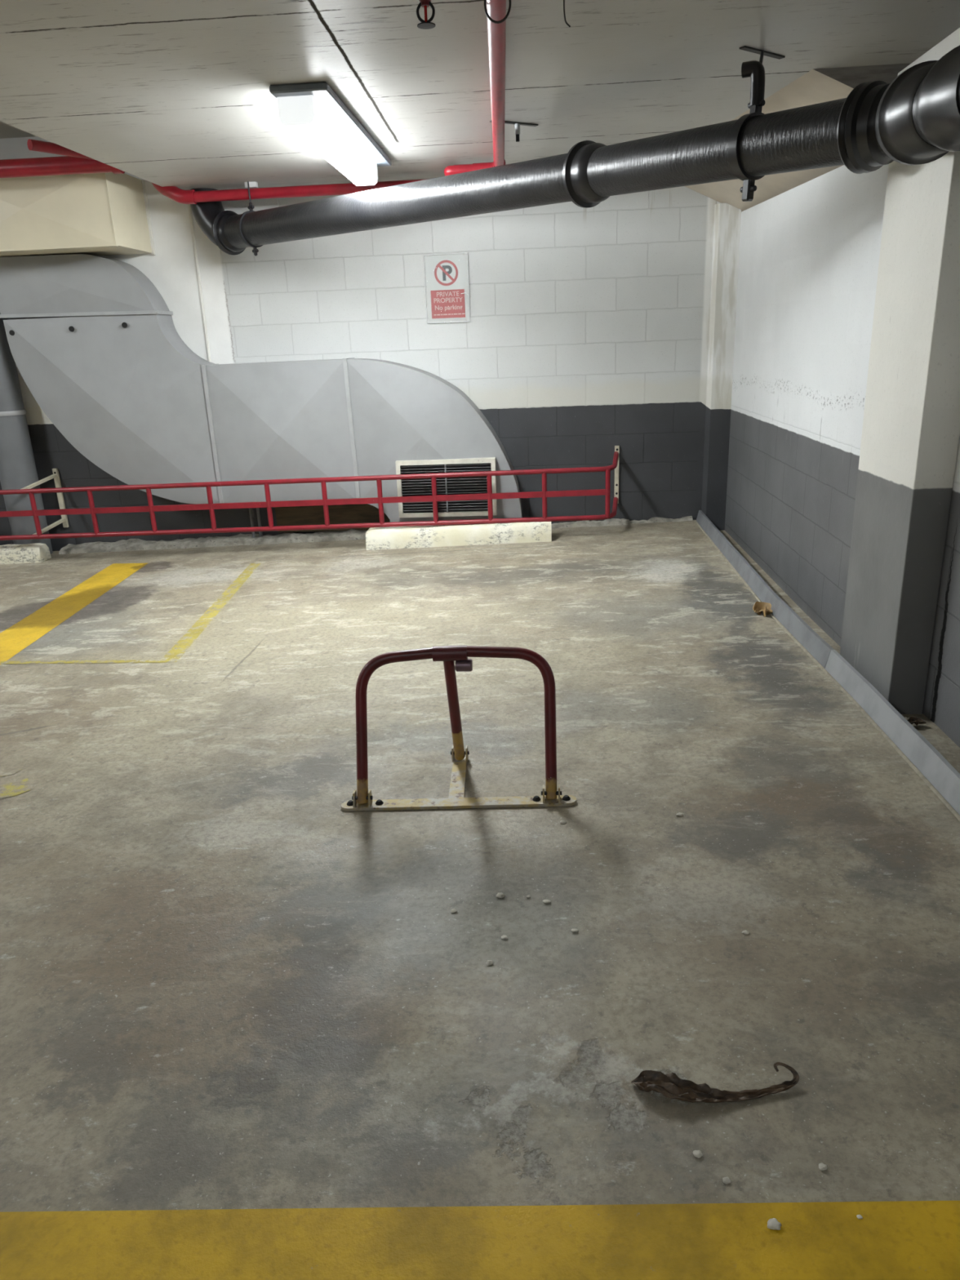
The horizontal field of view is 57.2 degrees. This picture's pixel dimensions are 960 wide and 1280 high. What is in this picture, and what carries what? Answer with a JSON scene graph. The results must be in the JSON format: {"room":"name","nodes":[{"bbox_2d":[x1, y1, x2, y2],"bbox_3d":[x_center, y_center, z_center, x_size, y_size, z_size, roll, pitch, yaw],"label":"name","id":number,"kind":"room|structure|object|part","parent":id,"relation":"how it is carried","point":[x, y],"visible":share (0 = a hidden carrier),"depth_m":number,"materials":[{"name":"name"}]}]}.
{"room":"underground parking garage","nodes":[
{"label":"underground parking garage","id":0,"kind":"room"},
{"bbox_2d":[0,121,35,138],"bbox_3d":[-4.780,-1.408,0.160,4.885,0.180,12.600,-1,19,4],"label":"ceiling","id":1,"kind":"structure","parent":0,"point":[6,131],"depth_m":5.61,"materials":[{"name":"white paint"}]},
{"bbox_2d":[0,136,720,551],"bbox_3d":[-2.308,-2.027,6.246,8.950,3.100,0.250,-1,19,4],"label":"wall","id":2,"kind":"structure","parent":0,"point":[586,335],"depth_m":5.95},
{"bbox_2d":[0,172,155,257],"bbox_3d":[-3.246,-2.686,5.631,2.089,0.449,0.605,-1,19,4],"label":"air duct","id":3,"kind":"object","parent":2,"relation":"attached to","point":[93,214],"visible":0.83,"depth_m":5.36,"materials":[{"name":"beige metal"}]},
{"bbox_2d":[187,204,211,362],"bbox_3d":[-1.891,-2.285,5.993,0.020,1.320,0.020,7,21,25],"label":"trim","id":4,"kind":"structure","parent":2,"relation":"attached to","point":[188,205],"depth_m":5.94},
{"bbox_2d":[58,528,367,554],"bbox_3d":[-1.864,-0.724,6.438,2.470,0.118,0.172,-1,19,4],"label":"concrete curb","id":5,"kind":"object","parent":2,"relation":"attached to","point":[131,544],"depth_m":6.42,"materials":[{"name":"grey concrete"}]},
{"bbox_2d":[248,507,262,537],"bbox_3d":[-1.627,-0.872,6.378,0.077,0.278,0.022,-1,19,4],"label":"pipe stub","id":6,"kind":"object","parent":5,"relation":"on","point":[250,508],"visible":0.66,"depth_m":6.37,"materials":[{"name":"grey metal"}]},
{"bbox_2d":[275,503,390,532],"bbox_3d":[-1.069,-0.901,6.381,0.830,0.220,0.027,-1,19,4],"label":"board","id":7,"kind":"object","parent":5,"relation":"on","point":[360,513],"visible":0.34,"depth_m":6.37,"materials":[{"name":"brown wood"}]},
{"bbox_2d":[0,253,522,522],"bbox_3d":[-1.462,-1.628,6.009,3.461,1.942,0.341,-1,19,4],"label":"duct","id":8,"kind":"object","parent":2,"relation":"attached to","point":[100,349],"visible":0.83,"depth_m":5.92,"materials":[{"name":"grey metal"}]},
{"bbox_3d":[-0.224,-1.038,5.994,0.670,0.382,0.090,-1,19,4],"label":"grille frame","id":9,"kind":"part","parent":8,"relation":"part of","materials":[{"name":"white metal"}]},
{"bbox_2d":[0,445,619,540],"bbox_3d":[-1.801,-1.009,6.189,5.541,0.489,0.443,-1,19,4],"label":"guard rail","id":10,"kind":"object","parent":2,"relation":"attached to","point":[59,490],"visible":1,"depth_m":5.95,"materials":[{"name":"red paint"}]},
{"bbox_3d":[-3.084,-0.873,6.105,0.032,0.318,0.032,-1,19,4],"label":"post","id":11,"kind":"part","parent":10,"relation":"part of","materials":[{"name":"red paint"}]},
{"bbox_3d":[-3.130,-1.115,6.244,0.025,0.063,0.415,1,19,8],"label":"bracket arm","id":12,"kind":"part","parent":10,"relation":"part of","materials":[{"name":"beige paint"}]},
{"bbox_3d":[-3.118,-0.806,6.348,0.025,0.063,0.415,1,19,8],"label":"bracket arm","id":13,"kind":"part","parent":10,"relation":"part of","materials":[{"name":"beige paint"}]},
{"bbox_3d":[-3.091,-1.045,6.487,0.035,0.435,0.022,-1,19,4],"label":"wall plate","id":14,"kind":"part","parent":10,"relation":"part of","materials":[{"name":"beige paint"}]},
{"bbox_3d":[-2.670,-0.883,6.074,0.032,0.318,0.032,-1,19,4],"label":"post","id":15,"kind":"part","parent":10,"relation":"part of","materials":[{"name":"red metal"}]},
{"bbox_3d":[-2.254,-0.893,6.042,0.032,0.318,0.032,-1,19,4],"label":"post","id":16,"kind":"part","parent":10,"relation":"part of","materials":[{"name":"red metal"}]},
{"bbox_3d":[-1.835,-0.903,6.010,0.032,0.318,0.032,-1,19,4],"label":"post","id":17,"kind":"part","parent":10,"relation":"part of","materials":[{"name":"red metal"}]},
{"bbox_3d":[-1.434,-0.913,5.980,0.032,0.318,0.032,-1,19,4],"label":"post","id":18,"kind":"part","parent":10,"relation":"part of","materials":[{"name":"red metal"}]},
{"bbox_3d":[-1.796,-0.840,6.240,5.538,0.135,0.431,-1,19,4],"label":"rail","id":19,"kind":"part","parent":10,"relation":"part of","materials":[{"name":"red paint"}]},
{"bbox_3d":[-1.808,-1.141,6.138,5.538,0.135,0.431,-1,19,4],"label":"rail","id":20,"kind":"part","parent":10,"relation":"part of","materials":[{"name":"red paint"}]},
{"bbox_3d":[-1.045,-0.922,5.950,0.032,0.318,0.032,-1,19,4],"label":"post","id":21,"kind":"part","parent":10,"relation":"part of","materials":[{"name":"red paint"}]},
{"bbox_3d":[-0.669,-0.931,5.922,0.032,0.318,0.032,-1,19,4],"label":"post","id":22,"kind":"part","parent":10,"relation":"part of","materials":[{"name":"red paint"}]},
{"bbox_3d":[-0.302,-0.940,5.894,0.032,0.318,0.032,-1,19,4],"label":"post","id":23,"kind":"part","parent":10,"relation":"part of","materials":[{"name":"red metal"}]},
{"bbox_3d":[0.066,-0.949,5.866,0.032,0.318,0.032,-1,19,4],"label":"post","id":24,"kind":"part","parent":10,"relation":"part of","materials":[{"name":"red metal"}]},
{"bbox_3d":[0.428,-0.958,5.838,0.032,0.318,0.032,-1,19,4],"label":"post","id":25,"kind":"part","parent":10,"relation":"part of","materials":[{"name":"red metal"}]},
{"bbox_3d":[0.843,-0.968,5.807,0.032,0.318,0.032,-1,19,4],"label":"post","id":26,"kind":"part","parent":10,"relation":"part of","materials":[{"name":"red paint"}]},
{"bbox_3d":[0.959,-1.159,6.175,0.030,0.402,0.022,-1,19,4],"label":"wall plate","id":27,"kind":"part","parent":10,"relation":"part of","materials":[{"name":"beige paint"}]},
{"bbox_2d":[423,252,470,323],"bbox_3d":[-0.220,-2.338,5.857,0.298,0.431,0.012,-1,19,4],"label":"parking sign","id":28,"kind":"object","parent":2,"relation":"attached to","point":[446,276],"visible":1,"depth_m":5.86,"materials":[{"name":"metal"}]},
{"bbox_3d":[-0.214,-2.249,5.891,0.226,0.176,0.001,-1,19,4],"label":"red panel","id":29,"kind":"part","parent":28,"relation":"part of","materials":[{"name":"red plastic"}]},
{"bbox_2d":[434,313,465,315],"bbox_3d":[-0.205,-2.188,5.911,0.210,0.008,0.001,-1,19,4],"label":"print","id":30,"kind":"object","parent":28,"relation":"attached to","point":[435,314],"depth_m":5.91},
{"bbox_2d":[551,518,630,528],"bbox_3d":[0.695,-0.832,6.281,0.740,0.060,0.132,-1,19,4],"label":"trim","id":31,"kind":"structure","parent":2,"relation":"attached to","point":[612,522],"depth_m":6.25,"materials":[{"name":"grey concrete"}]},
{"bbox_2d":[629,515,693,524],"bbox_3d":[1.285,-0.859,6.265,0.440,0.043,0.129,-1,19,4],"label":"trim","id":32,"kind":"structure","parent":2,"relation":"attached to","point":[655,519],"depth_m":6.23,"materials":[{"name":"grey concrete"}]},
{"bbox_2d":[701,203,741,530],"bbox_3d":[1.612,-1.773,5.912,0.160,2.100,0.045,-1,19,4],"label":"pilaster","id":33,"kind":"object","parent":2,"relation":"attached to","point":[727,218],"depth_m":5.86,"materials":[{"name":"white paint"}]},
{"bbox_2d":[0,520,959,1212],"bbox_3d":[-2.709,1.280,0.753,8.450,0.202,12.250,-1,19,4],"label":"floor","id":34,"kind":"structure","parent":0,"point":[224,984],"depth_m":2.14,"materials":[{"name":"concrete"}]},
{"bbox_2d":[0,768,31,798],"bbox_3d":[-1.627,0.483,2.881,0.326,0.008,0.209,-7,19,-13],"label":"painted mark","id":35,"kind":"object","parent":34,"relation":"on","point":[14,788],"visible":1,"depth_m":2.87,"materials":[{"name":"paint"}]},
{"bbox_2d":[0,542,51,564],"bbox_3d":[-3.834,-0.600,6.347,1.450,0.156,0.149,-1,19,4],"label":"wheel stop","id":36,"kind":"object","parent":34,"relation":"on","point":[37,552],"visible":1,"depth_m":6.25,"materials":[{"name":"white concrete"}]},
{"bbox_2d":[0,312,53,554],"bbox_3d":[-3.333,-1.578,6.193,0.263,2.007,0.263,-7,19,-15],"label":"riser pipe","id":37,"kind":"object","parent":34,"relation":"on","point":[18,470],"visible":0.84,"depth_m":6.19,"materials":[{"name":"grey metal"}]},
{"bbox_2d":[0,563,147,665],"bbox_3d":[-2.365,0.128,4.079,0.279,0.015,4.155,-2,19,0],"label":"painted line","id":38,"kind":"object","parent":34,"relation":"on","point":[20,635],"visible":1,"depth_m":4.97,"materials":[{"name":"yellow paint"}]},
{"bbox_2d":[0,562,261,663],"bbox_3d":[-1.755,-0.191,4.904,0.895,0.022,1.900,-1,19,4],"label":"painted line","id":39,"kind":"object","parent":34,"relation":"on","point":[185,642],"visible":1,"depth_m":4.36,"materials":[{"name":"paint"}]},
{"bbox_2d":[450,908,457,913],"bbox_3d":[-0.062,0.645,2.095,0.016,0.008,0.011,-6,19,-12],"label":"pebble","id":40,"kind":"object","parent":34,"relation":"on","point":[453,910],"visible":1,"depth_m":2.09,"materials":[{"name":"grey stone"}]},
{"bbox_2d":[341,644,576,811],"bbox_3d":[-0.065,0.231,2.646,0.693,0.453,0.331,-1,19,4],"label":"barrier","id":41,"kind":"object","parent":34,"relation":"on","point":[362,799],"visible":1,"depth_m":2.58,"materials":[{"name":"metal"}]},
{"bbox_3d":[-0.079,0.214,2.719,0.033,0.396,0.154,0,19,7],"label":"prop leg","id":42,"kind":"part","parent":41,"relation":"part of","materials":[{"name":"red metal"}]},
{"bbox_3d":[-0.066,0.426,2.738,0.046,0.008,0.285,-2,19,2],"label":"tie plate","id":43,"kind":"part","parent":41,"relation":"part of","materials":[{"name":"beige metal"}]},
{"bbox_3d":[-0.066,0.478,2.580,0.693,0.026,0.048,-1,19,4],"label":"plate","id":44,"kind":"part","parent":41,"relation":"part of","materials":[{"name":"metal"}]},
{"bbox_2d":[365,521,551,550],"bbox_3d":[-0.142,-0.723,5.987,1.250,0.154,0.229,-1,19,4],"label":"wheel stop","id":45,"kind":"object","parent":34,"relation":"on","point":[444,535],"visible":0.89,"depth_m":5.89,"materials":[{"name":"white concrete"}]},
{"bbox_2d":[0,1200,959,1279],"bbox_3d":[-1.114,1.019,1.194,4.593,0.114,0.515,-1,19,2],"label":"painted line","id":46,"kind":"object","parent":34,"relation":"on","point":[895,1240],"visible":1,"depth_m":1.32,"materials":[{"name":"yellow paint"}]},
{"bbox_2d":[767,1217,781,1230],"bbox_3d":[0.440,0.873,1.315,0.021,0.011,0.017,-1,19,4],"label":"crumb","id":47,"kind":"object","parent":46,"relation":"on","point":[772,1224],"visible":1,"depth_m":1.31,"materials":[{"name":"grey stone"}]},
{"bbox_2d":[856,1214,862,1218],"bbox_3d":[0.570,0.866,1.320,0.008,0.005,0.007,-1,19,4],"label":"crumb","id":48,"kind":"object","parent":46,"relation":"on","point":[859,1216],"visible":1,"depth_m":1.32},
{"bbox_2d":[485,960,493,966],"bbox_3d":[0.021,0.701,1.911,0.017,0.009,0.013,-11,21,-24],"label":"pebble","id":49,"kind":"object","parent":34,"relation":"on","point":[489,962],"visible":1,"depth_m":1.91,"materials":[{"name":"grey stone"}]},
{"bbox_2d":[496,892,506,897],"bbox_3d":[0.050,0.621,2.140,0.022,0.010,0.018,-14,22,-30],"label":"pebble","id":50,"kind":"object","parent":34,"relation":"on","point":[500,895],"visible":1,"depth_m":2.14,"materials":[{"name":"grey stone"}]},
{"bbox_2d":[501,934,508,939],"bbox_3d":[0.056,0.672,1.991,0.017,0.008,0.012,-1,19,4],"label":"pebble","id":51,"kind":"object","parent":34,"relation":"on","point":[504,936],"visible":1,"depth_m":1.99,"materials":[{"name":"grey stone"}]},
{"bbox_2d":[542,899,551,903],"bbox_3d":[0.160,0.627,2.107,0.020,0.009,0.014,-1,19,4],"label":"crumb","id":52,"kind":"object","parent":34,"relation":"on","point":[547,901],"visible":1,"depth_m":2.10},
{"bbox_2d":[570,928,578,932],"bbox_3d":[0.215,0.660,1.998,0.017,0.008,0.013,-1,19,4],"label":"crumb","id":53,"kind":"object","parent":34,"relation":"on","point":[575,930],"visible":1,"depth_m":2.00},
{"bbox_2d":[675,812,683,816],"bbox_3d":[0.555,0.485,2.447,0.020,0.009,0.016,-1,19,4],"label":"crumb","id":54,"kind":"object","parent":34,"relation":"on","point":[679,814],"visible":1,"depth_m":2.44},
{"bbox_2d":[693,1150,702,1158],"bbox_3d":[0.355,0.839,1.437,0.015,0.008,0.013,-8,20,-16],"label":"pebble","id":55,"kind":"object","parent":34,"relation":"on","point":[697,1153],"visible":1,"depth_m":1.43,"materials":[{"name":"grey stone"}]},
{"bbox_2d":[631,1062,799,1102],"bbox_3d":[0.418,0.786,1.553,0.294,0.029,0.069,-2,19,0],"label":"dead leaf","id":56,"kind":"object","parent":34,"relation":"on","point":[670,1086],"visible":1,"depth_m":1.55,"materials":[{"name":"brown plant"}]},
{"bbox_2d":[722,1177,730,1184],"bbox_3d":[0.390,0.853,1.390,0.013,0.007,0.011,-1,19,4],"label":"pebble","id":57,"kind":"object","parent":34,"relation":"on","point":[726,1180],"visible":1,"depth_m":1.39,"materials":[{"name":"grey stone"}]},
{"bbox_2d":[742,929,749,934],"bbox_3d":[0.591,0.649,1.956,0.015,0.008,0.012,9,22,30],"label":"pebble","id":58,"kind":"object","parent":34,"relation":"on","point":[746,932],"visible":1,"depth_m":1.95,"materials":[{"name":"grey stone"}]},
{"bbox_2d":[752,601,772,617],"bbox_3d":[1.322,-0.140,4.108,0.101,0.065,0.101,-16,23,-36],"label":"dead leaf","id":59,"kind":"object","parent":34,"relation":"on","point":[759,606],"visible":0.99,"depth_m":4.11,"materials":[{"name":"brown plant"}]},
{"bbox_2d":[694,510,834,669],"bbox_3d":[1.423,-0.396,4.778,0.066,0.087,2.938,-1,19,4],"label":"edging","id":60,"kind":"object","parent":34,"relation":"on","point":[818,650],"visible":0.97,"depth_m":4.13,"materials":[{"name":"grey concrete"}]},
{"bbox_2d":[818,1163,827,1170],"bbox_3d":[0.546,0.839,1.402,0.014,0.008,0.012,-1,19,4],"label":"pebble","id":61,"kind":"object","parent":34,"relation":"on","point":[822,1166],"visible":1,"depth_m":1.40,"materials":[{"name":"grey stone"}]},
{"bbox_2d":[822,649,959,821],"bbox_3d":[1.272,0.507,2.130,0.054,0.088,2.658,-1,19,4],"label":"edging","id":62,"kind":"object","parent":34,"relation":"on","point":[939,775],"visible":1,"depth_m":2.74,"materials":[{"name":"concrete"}]},
{"bbox_2d":[906,716,925,725],"bbox_3d":[1.430,0.268,2.895,0.068,0.023,0.040,-1,19,4],"label":"dead leaf","id":63,"kind":"object","parent":34,"relation":"on","point":[911,720],"visible":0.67,"depth_m":2.90,"materials":[{"name":"brown plant"}]},
{"bbox_2d":[0,0,959,190],"bbox_3d":[-0.307,-1.209,-0.075,4.065,0.400,12.600,-1,19,4],"label":"ceiling","id":64,"kind":"structure","parent":0,"point":[162,93],"depth_m":3.31,"materials":[{"name":"paint"}]},
{"bbox_2d":[0,138,124,177],"bbox_3d":[-4.266,-2.650,5.038,4.440,0.123,0.431,-1,19,4],"label":"pipe","id":65,"kind":"object","parent":64,"relation":"attached to","point":[73,162],"visible":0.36,"depth_m":5.02,"materials":[{"name":"red metal"}]},
{"bbox_2d":[237,181,262,255],"bbox_3d":[-1.409,-2.603,5.442,0.050,0.419,0.208,15,25,41],"label":"hanger","id":66,"kind":"object","parent":64,"relation":"hanging from","point":[251,206],"visible":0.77,"depth_m":5.41,"materials":[{"name":"metal"}]},
{"bbox_3d":[-1.414,-2.740,5.395,0.011,0.130,0.010,7,21,25],"label":"rod","id":67,"kind":"part","parent":66,"relation":"part of","materials":[{"name":"metal"}]},
{"bbox_2d":[151,178,427,204],"bbox_3d":[-1.109,-2.858,5.424,1.994,0.260,0.168,-1,19,4],"label":"pipe","id":68,"kind":"object","parent":64,"relation":"attached to","point":[179,195],"visible":0.74,"depth_m":5.40,"materials":[{"name":"red metal"}]},
{"bbox_3d":[-1.407,-2.801,5.417,0.070,0.030,0.040,-1,19,4],"label":"saddle plate","id":69,"kind":"part","parent":68,"relation":"part of","materials":[{"name":"silver metal"}]},
{"bbox_2d":[269,81,391,186],"bbox_3d":[-0.657,-2.363,4.198,0.230,0.132,1.590,-1,19,4],"label":"fluorescent light","id":70,"kind":"object","parent":64,"relation":"attached to","point":[313,112],"visible":1,"depth_m":3.81,"materials":[{"name":"white plastic"}]},
{"bbox_2d":[288,97,376,184],"bbox_3d":[-0.687,-2.348,4.200,0.140,0.100,1.400,-1,19,4],"label":"diffuser","id":71,"kind":"object","parent":70,"relation":"attached to","point":[327,135],"depth_m":4.05,"materials":[{"name":"white"}]},
{"bbox_2d":[416,0,435,29],"bbox_3d":[-0.154,-1.796,2.467,0.053,0.132,0.051,-1,19,4],"label":"sprinkler","id":72,"kind":"object","parent":64,"relation":"attached to","point":[426,24],"visible":1,"depth_m":2.48,"materials":[{"name":"metal"}]},
{"bbox_3d":[-0.153,-1.763,2.479,0.007,0.042,0.007,-8,20,-17],"label":"glass bulb","id":73,"kind":"part","parent":72,"relation":"part of","materials":[{"name":"red glass"}]},
{"bbox_2d":[484,0,511,23],"bbox_3d":[0.049,-1.821,2.498,0.078,0.121,0.008,-1,19,4],"label":"hanger","id":74,"kind":"object","parent":64,"relation":"attached to","point":[509,1],"visible":1,"depth_m":2.51,"materials":[{"name":"metal"}]},
{"bbox_2d":[444,0,506,176],"bbox_3d":[0.053,-2.083,3.268,0.342,0.068,4.323,-3,19,-2],"label":"pipe","id":75,"kind":"object","parent":74,"relation":"hanging from","point":[496,9],"visible":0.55,"depth_m":3.24,"materials":[{"name":"red paint"}]},
{"bbox_2d":[489,120,537,142],"bbox_3d":[0.165,-2.424,4.199,0.260,0.080,0.028,-13,21,-28],"label":"anchor","id":76,"kind":"object","parent":64,"relation":"attached to","point":[517,124],"visible":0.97,"depth_m":4.20,"materials":[{"name":"metal"}]},
{"bbox_3d":[0.179,-2.426,4.205,0.018,0.079,0.018,-1,19,4],"label":"rod","id":77,"kind":"part","parent":76,"relation":"part of","materials":[{"name":"metal"}]},
{"bbox_2d":[563,0,570,26],"bbox_3d":[0.255,-1.859,2.577,0.022,0.113,0.004,-1,19,4],"label":"wire","id":78,"kind":"object","parent":64,"relation":"attached to","point":[566,22],"visible":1,"depth_m":2.58,"materials":[{"name":"metal"}]},
{"bbox_2d":[190,44,959,255],"bbox_3d":[0.149,-1.905,3.566,1.310,0.682,6.019,-12,21,-27],"label":"drain pipe","id":79,"kind":"object","parent":64,"relation":"attached to","point":[913,119],"visible":0.97,"depth_m":3.37,"materials":[{"name":"black plastic"}]},
{"bbox_2d":[727,45,785,201],"bbox_3d":[1.016,-1.892,3.233,0.156,0.539,0.491,5,20,19],"label":"hanger","id":80,"kind":"object","parent":64,"relation":"hanging from","point":[754,69],"visible":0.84,"depth_m":3.08,"materials":[{"name":"black metal"}]},
{"bbox_3d":[1.007,-2.065,3.159,0.012,0.164,0.286,4,20,18],"label":"rod","id":81,"kind":"part","parent":80,"relation":"part of","materials":[{"name":"metal"}]},
{"bbox_2d":[724,164,959,747],"bbox_3d":[1.383,0.256,0.142,0.160,2.220,12.280,-1,19,4],"label":"wall","id":82,"kind":"structure","parent":0,"point":[809,255],"depth_m":4.17,"materials":[{"name":"white paint"}]},
{"bbox_2d":[684,62,911,211],"bbox_3d":[1.460,-2.436,4.586,0.880,0.402,2.140,-1,19,4],"label":"beam","id":83,"kind":"structure","parent":82,"relation":"attached to","point":[817,86],"depth_m":3.85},
{"bbox_2d":[840,27,959,714],"bbox_3d":[1.430,-0.760,2.932,0.120,2.090,0.510,-1,19,4],"label":"pillar","id":84,"kind":"structure","parent":82,"relation":"attached to","point":[910,436],"depth_m":2.85,"materials":[{"name":"white paint"}]}
]}

